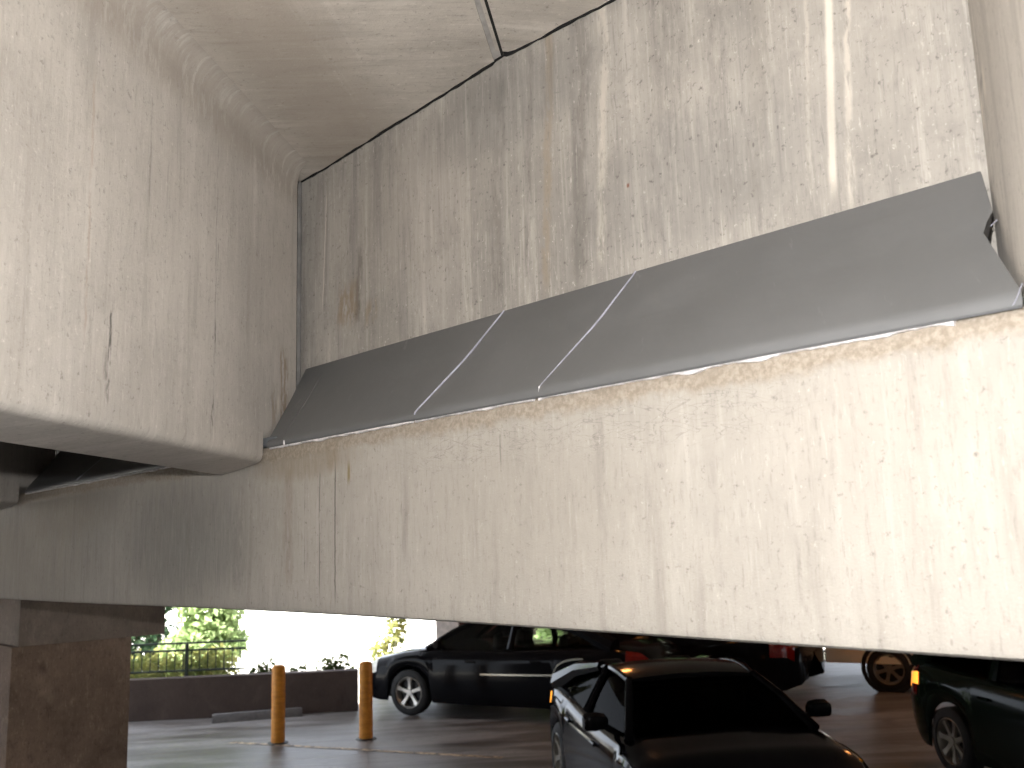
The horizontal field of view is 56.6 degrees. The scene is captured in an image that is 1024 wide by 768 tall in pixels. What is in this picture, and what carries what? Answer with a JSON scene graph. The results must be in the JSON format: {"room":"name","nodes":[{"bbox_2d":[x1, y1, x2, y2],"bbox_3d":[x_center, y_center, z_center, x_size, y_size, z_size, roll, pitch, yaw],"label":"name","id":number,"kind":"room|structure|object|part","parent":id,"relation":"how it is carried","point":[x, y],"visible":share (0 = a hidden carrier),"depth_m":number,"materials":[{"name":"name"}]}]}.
{"room":"parking garage","nodes":[
{"label":"parking garage","id":0,"kind":"room"},
{"bbox_2d":[128,668,357,721],"bbox_3d":[-5.491,4.796,14.466,6.220,0.600,0.240,-1,-10,-6],"label":"wall","id":1,"kind":"structure","parent":0,"point":[336,690],"depth_m":14.49,"materials":[{"name":"concrete"}]},
{"bbox_2d":[159,0,608,180],"bbox_3d":[-1.686,-1.154,-0.269,5.568,0.130,11.931,-3,-10,8],"label":"ceiling","id":2,"kind":"structure","parent":0,"point":[330,76],"depth_m":2.14,"materials":[{"name":"concrete"}]},
{"bbox_2d":[300,0,615,182],"bbox_3d":[0.030,-0.795,2.162,0.011,0.125,1.950,7,-13,-43],"label":"joint backer","id":3,"kind":"object","parent":2,"relation":"attached to","point":[512,52],"visible":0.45,"depth_m":2.29,"materials":[{"name":"black plastic"}]},
{"bbox_2d":[474,0,500,59],"bbox_3d":[-0.532,-1.362,-1.195,0.021,0.080,7.015,-3,-10,8],"label":"joint sealant","id":4,"kind":"object","parent":2,"relation":"attached to","point":[495,54],"visible":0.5,"depth_m":2.10,"materials":[{"name":"grey"}]},
{"bbox_2d":[484,0,503,55],"bbox_3d":[-0.519,-1.364,-1.208,0.007,0.082,7.004,-3,-10,8],"label":"joint backer","id":5,"kind":"object","parent":2,"relation":"attached to","point":[485,1],"visible":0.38,"depth_m":2.08,"materials":[{"name":"black plastic"}]},
{"bbox_2d":[55,0,997,456],"bbox_3d":[-1.208,-0.104,3.622,0.300,0.975,12.200,7,-13,-43],"label":"wall","id":6,"kind":"structure","parent":0,"point":[631,136],"depth_m":1.90,"materials":[{"name":"concrete"}]},
{"bbox_2d":[127,661,988,767],"bbox_3d":[4.241,3.616,7.126,32.126,0.120,33.389,7,-13,-43],"label":"floor","id":7,"kind":"structure","parent":0,"point":[881,728],"depth_m":12.44,"materials":[{"name":"grey concrete"}]},
{"bbox_2d":[0,637,130,767],"bbox_3d":[-2.764,2.521,5.612,0.665,1.970,0.740,7,-13,-43],"label":"column","id":8,"kind":"structure","parent":7,"relation":"on","point":[63,705],"depth_m":5.43,"materials":[{"name":"concrete"}]},
{"bbox_2d":[0,599,164,646],"bbox_3d":[-2.719,1.404,5.884,0.835,0.314,0.770,7,-13,-43],"label":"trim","id":9,"kind":"structure","parent":8,"relation":"on","point":[22,622],"depth_m":5.52,"materials":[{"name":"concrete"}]},
{"bbox_2d":[0,307,1023,660],"bbox_3d":[-1.188,0.575,3.507,0.753,0.418,12.200,7,-13,-43],"label":"concrete beam","id":10,"kind":"structure","parent":9,"relation":"on","point":[866,495],"depth_m":1.51,"materials":[{"name":"beige concrete"}]},
{"bbox_2d":[0,441,55,509],"bbox_3d":[-2.551,-0.518,0.358,0.227,0.886,7.903,-3,-10,8],"label":"concrete beam","id":11,"kind":"structure","parent":10,"relation":"on","point":[20,465],"depth_m":3.79,"materials":[{"name":"grey concrete"}]},
{"bbox_2d":[25,451,170,493],"bbox_3d":[-1.359,0.217,3.341,0.237,0.265,1.802,7,-13,-43],"label":"metal flashing","id":12,"kind":"object","parent":10,"relation":"attached to","point":[67,469],"visible":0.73,"depth_m":3.43,"materials":[{"name":"grey metal"}]},
{"bbox_2d":[0,0,306,474],"bbox_3d":[-1.214,-0.795,-1.035,0.227,0.886,7.903,-3,-10,8],"label":"concrete beam","id":13,"kind":"structure","parent":10,"relation":"on","point":[148,206],"depth_m":1.85,"materials":[{"name":"beige concrete"}]},
{"bbox_2d":[263,436,276,448],"bbox_3d":[-0.618,0.159,2.477,0.110,0.022,0.200,7,-13,-43],"label":"pad","id":14,"kind":"object","parent":10,"relation":"on","point":[265,440],"visible":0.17,"depth_m":2.40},
{"bbox_2d":[296,181,301,387],"bbox_3d":[-0.637,-0.196,2.788,0.016,0.826,0.050,7,-13,-43],"label":"joint","id":15,"kind":"object","parent":10,"relation":"on","point":[299,186],"visible":0.22,"depth_m":2.79,"materials":[{"name":"grey concrete"}]},
{"bbox_2d":[266,313,500,448],"bbox_3d":[-0.375,0.014,2.317,0.238,0.264,0.870,7,-13,-43],"label":"metal flashing","id":16,"kind":"object","parent":10,"relation":"attached to","point":[384,386],"visible":1,"depth_m":2.25,"materials":[{"name":"grey paint"}]},
{"bbox_2d":[414,273,632,422],"bbox_3d":[0.029,-0.072,1.893,0.238,0.265,0.447,7,-13,-43],"label":"metal flashing","id":17,"kind":"object","parent":10,"relation":"attached to","point":[508,364],"visible":1,"depth_m":1.89,"materials":[{"name":"grey metal"}]},
{"bbox_2d":[538,171,1022,400],"bbox_3d":[0.400,-0.149,1.503,0.240,0.269,0.814,7,-13,-43],"label":"metal flashing","id":18,"kind":"object","parent":10,"relation":"attached to","point":[924,257],"visible":1,"depth_m":1.44,"materials":[{"name":"grey metal"}]},
{"bbox_2d":[967,0,1023,306],"bbox_3d":[0.083,-0.705,-0.312,0.212,0.869,3.651,-6,-10,22],"label":"concrete beam","id":19,"kind":"structure","parent":10,"relation":"on","point":[997,26],"depth_m":1.17,"materials":[{"name":"beige concrete"}]},
{"bbox_2d":[212,707,301,722],"bbox_3d":[-3.800,4.942,14.191,1.297,0.115,0.170,1,-10,-17],"label":"wheel stop","id":20,"kind":"object","parent":7,"relation":"on","point":[296,711],"visible":0.91,"depth_m":14.10,"materials":[{"name":"concrete"}]},
{"bbox_2d":[267,664,288,744],"bbox_3d":[-3.056,4.178,12.426,0.273,0.987,0.273,-2,-10,0],"label":"bollard","id":21,"kind":"object","parent":7,"relation":"on","point":[278,671],"visible":1,"depth_m":12.36,"materials":[{"name":"metal"}]},
{"bbox_3d":[-3.056,4.178,12.426,0.179,0.987,0.179,-2,-10,0],"label":"post","id":22,"kind":"part","parent":21,"relation":"part of","materials":[{"name":"metal"}]},
{"bbox_2d":[355,661,375,740],"bbox_3d":[-1.924,4.156,12.506,0.273,0.987,0.273,0,-10,-12],"label":"bollard","id":23,"kind":"object","parent":7,"relation":"on","point":[365,667],"visible":1,"depth_m":12.44,"materials":[{"name":"orange metal"}]},
{"bbox_3d":[-1.924,4.156,12.506,0.180,0.987,0.180,0,-10,-12],"label":"post","id":24,"kind":"part","parent":23,"relation":"part of","materials":[{"name":"orange metal"}]},
{"bbox_2d":[230,741,502,757],"bbox_3d":[-1.898,4.528,11.771,1.711,0.001,3.542,7,-13,-43],"label":"painted line","id":25,"kind":"object","parent":7,"relation":"on","point":[483,756],"visible":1,"depth_m":11.69,"materials":[{"name":"paint"}]},
{"bbox_2d":[436,621,457,638],"bbox_3d":[-1.199,3.824,17.325,0.400,3.200,0.400,-1,-10,-6],"label":"pillar","id":26,"kind":"structure","parent":7,"relation":"on","point":[442,627],"depth_m":17.03,"materials":[{"name":"grey concrete"}]},
{"bbox_2d":[372,623,684,714],"bbox_3d":[0.078,4.175,14.320,4.940,1.430,2.110,-7,-11,26],"label":"car","id":27,"kind":"object","parent":7,"relation":"on","point":[504,666],"visible":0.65,"depth_m":13.67,"materials":[{"name":"black paint"}]},
{"bbox_2d":[432,639,445,649],"bbox_3d":[-1.050,3.827,13.920,0.126,0.190,0.293,-7,-11,26],"label":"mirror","id":28,"kind":"object","parent":27,"relation":"attached to","point":[439,644],"depth_m":13.82,"materials":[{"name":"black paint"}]},
{"bbox_3d":[-0.328,3.976,14.150,0.655,0.770,0.500,-7,-11,26],"label":"seat","id":29,"kind":"part","parent":27,"relation":"part of","materials":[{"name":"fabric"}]},
{"bbox_3d":[-0.004,4.073,14.785,0.655,0.770,0.500,-7,-11,26],"label":"seat","id":30,"kind":"part","parent":27,"relation":"part of","materials":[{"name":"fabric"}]},
{"bbox_3d":[0.253,3.944,13.240,1.600,0.273,0.015,-6,-11,26],"label":"trim","id":31,"kind":"part","parent":27,"relation":"part of","materials":[{"name":"silver metal"}]},
{"bbox_3d":[0.626,3.867,13.679,0.655,0.770,0.550,-7,-11,26],"label":"seat","id":32,"kind":"part","parent":27,"relation":"part of","materials":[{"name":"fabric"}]},
{"bbox_2d":[544,633,824,690],"bbox_3d":[2.503,4.248,15.569,4.820,1.550,2.130,-8,-11,31],"label":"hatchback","id":33,"kind":"object","parent":7,"relation":"on","point":[787,667],"visible":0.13,"depth_m":13.92,"materials":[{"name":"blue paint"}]},
{"bbox_2d":[550,655,868,767],"bbox_3d":[1.520,3.175,8.455,2.110,1.360,4.670,0,-10,-9],"label":"car","id":34,"kind":"object","parent":7,"relation":"on","point":[682,711],"visible":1,"depth_m":7.75,"materials":[{"name":"black paint"}]},
{"bbox_3d":[0.675,3.037,8.027,0.028,0.030,0.170,0,-10,-9],"label":"door handle","id":35,"kind":"part","parent":34,"relation":"part of","materials":[{"name":"black paint"}]},
{"bbox_2d":[582,712,618,734],"bbox_3d":[0.719,2.748,7.663,0.293,0.190,0.126,0,-10,-9],"label":"mirror","id":36,"kind":"object","parent":34,"relation":"attached to","point":[593,721],"depth_m":7.62,"materials":[{"name":"black paint"}]},
{"bbox_3d":[1.039,3.101,9.218,0.550,0.770,0.655,0,-10,-9],"label":"seat","id":37,"kind":"part","parent":34,"relation":"part of","materials":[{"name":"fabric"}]},
{"bbox_3d":[1.751,3.097,9.327,0.550,0.770,0.655,0,-10,-9],"label":"seat","id":38,"kind":"part","parent":34,"relation":"part of","materials":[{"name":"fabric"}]},
{"bbox_2d":[805,699,831,716],"bbox_3d":[2.516,2.738,7.937,0.293,0.190,0.126,0,-10,-9],"label":"mirror","id":39,"kind":"object","parent":34,"relation":"attached to","point":[816,707],"depth_m":7.90,"materials":[{"name":"black paint"}]},
{"bbox_2d":[824,648,913,692],"bbox_3d":[7.591,3.764,15.088,4.930,2.130,1.940,-7,-11,28],"label":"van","id":40,"kind":"object","parent":7,"relation":"on","point":[885,670],"visible":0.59,"depth_m":14.90,"materials":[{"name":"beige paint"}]},
{"bbox_2d":[911,654,1023,767],"bbox_3d":[5.528,2.969,8.548,2.130,1.550,4.820,0,-10,-9],"label":"estate car","id":41,"kind":"object","parent":7,"relation":"on","point":[984,726],"visible":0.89,"depth_m":9.38,"materials":[{"name":"green paint"}]},
{"bbox_2d":[911,671,917,685],"bbox_3d":[4.444,3.258,10.501,0.039,0.212,0.379,-4,-10,12],"label":"lamp","id":42,"kind":"object","parent":41,"relation":"attached to","point":[914,678],"depth_m":10.42,"materials":[{"name":"plastic"}]},
{"bbox_3d":[4.524,3.026,9.130,0.028,0.030,0.170,0,-10,-9],"label":"door handle","id":43,"kind":"part","parent":41,"relation":"part of","materials":[{"name":"black paint"}]},
{"label":"outside","id":44,"kind":"structure","parent":0,"visible":0},
{"bbox_2d":[132,607,824,704],"bbox_3d":[1.581,6.158,21.299,150.000,0.001,150.000,7,-13,-43],"label":"sky","id":45,"kind":"structure","parent":44,"point":[290,638],"depth_m":28.63,"materials":[{"name":"white"}]},
{"bbox_2d":[131,607,178,670],"bbox_3d":[-7.081,4.033,17.881,1.876,3.391,1.388,7,-13,-43],"label":"bush","id":46,"kind":"object","parent":45,"relation":"on","point":[156,638],"visible":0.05,"depth_m":17.64,"materials":[{"name":"green plant"}]},
{"bbox_2d":[130,643,241,677],"bbox_3d":[-5.825,4.719,15.203,2.999,1.062,0.770,-1,-10,-6],"label":"hedge","id":47,"kind":"object","parent":45,"relation":"on","point":[211,656],"visible":0.32,"depth_m":15.18,"materials":[{"name":"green plant"}]},
{"bbox_2d":[130,640,245,675],"bbox_3d":[-6.407,4.674,14.702,4.450,1.215,0.052,-1,-10,-6],"label":"metal railing","id":48,"kind":"object","parent":45,"relation":"on","point":[186,649],"visible":0.48,"depth_m":14.89,"materials":[{"name":"black metal"}]},
{"bbox_3d":[-5.088,4.663,14.835,0.050,1.200,0.050,-1,-10,-6],"label":"post","id":49,"kind":"part","parent":48,"relation":"part of","materials":[{"name":"black metal"}]},
{"bbox_3d":[-6.412,4.504,14.730,4.450,0.030,0.035,-1,-10,-6],"label":"rail","id":50,"kind":"part","parent":48,"relation":"part of","materials":[{"name":"black metal"}]},
{"bbox_3d":[-6.422,4.198,14.782,4.450,0.030,0.035,-1,-10,-6],"label":"rail","id":51,"kind":"part","parent":48,"relation":"part of","materials":[{"name":"black metal"}]},
{"bbox_3d":[-6.425,4.090,14.800,4.450,0.030,0.035,-1,-10,-6],"label":"rail","id":52,"kind":"part","parent":48,"relation":"part of","materials":[{"name":"black metal"}]},
{"bbox_2d":[157,607,250,675],"bbox_3d":[-5.482,4.019,16.979,2.221,3.018,1.530,0,-10,-8],"label":"tree","id":53,"kind":"object","parent":45,"relation":"on","point":[198,624],"visible":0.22,"depth_m":16.70,"materials":[{"name":"green plant"}]},
{"bbox_2d":[249,657,275,672],"bbox_3d":[-3.987,4.784,15.147,0.624,0.803,0.362,3,-11,-28],"label":"shrub","id":54,"kind":"object","parent":45,"relation":"on","point":[260,668],"visible":0.11,"depth_m":15.17,"materials":[{"name":"green plant"}]},
{"bbox_2d":[286,662,307,671],"bbox_3d":[-3.420,4.819,15.175,0.523,0.708,0.386,-2,-10,-2],"label":"shrub","id":55,"kind":"object","parent":45,"relation":"on","point":[305,666],"visible":0.06,"depth_m":15.22,"materials":[{"name":"green plant"}]},
{"bbox_2d":[315,653,356,669],"bbox_3d":[-2.821,4.749,15.261,0.660,0.835,0.401,0,-10,-8],"label":"shrub","id":56,"kind":"object","parent":45,"relation":"on","point":[330,665],"visible":0.26,"depth_m":15.27,"materials":[{"name":"green plant"}]},
{"bbox_2d":[367,618,407,661],"bbox_3d":[-2.252,4.431,17.141,0.847,2.054,0.567,7,-13,-43],"label":"bush","id":57,"kind":"object","parent":45,"relation":"on","point":[396,639],"visible":0.52,"depth_m":17.11,"materials":[{"name":"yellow plant"}]},
{"bbox_2d":[458,622,566,638],"bbox_3d":[2.696,3.591,25.085,8.600,6.000,5.080,-1,-10,-6],"label":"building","id":58,"kind":"structure","parent":45,"relation":"on","point":[534,633],"depth_m":21.99,"materials":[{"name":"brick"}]},
{"bbox_2d":[533,628,563,638],"bbox_3d":[0.837,4.805,21.073,1.248,2.434,0.950,7,-13,-43],"label":"tree","id":59,"kind":"object","parent":45,"relation":"on","point":[545,633],"visible":0.05,"depth_m":20.91,"materials":[{"name":"green plant"}]}
]}

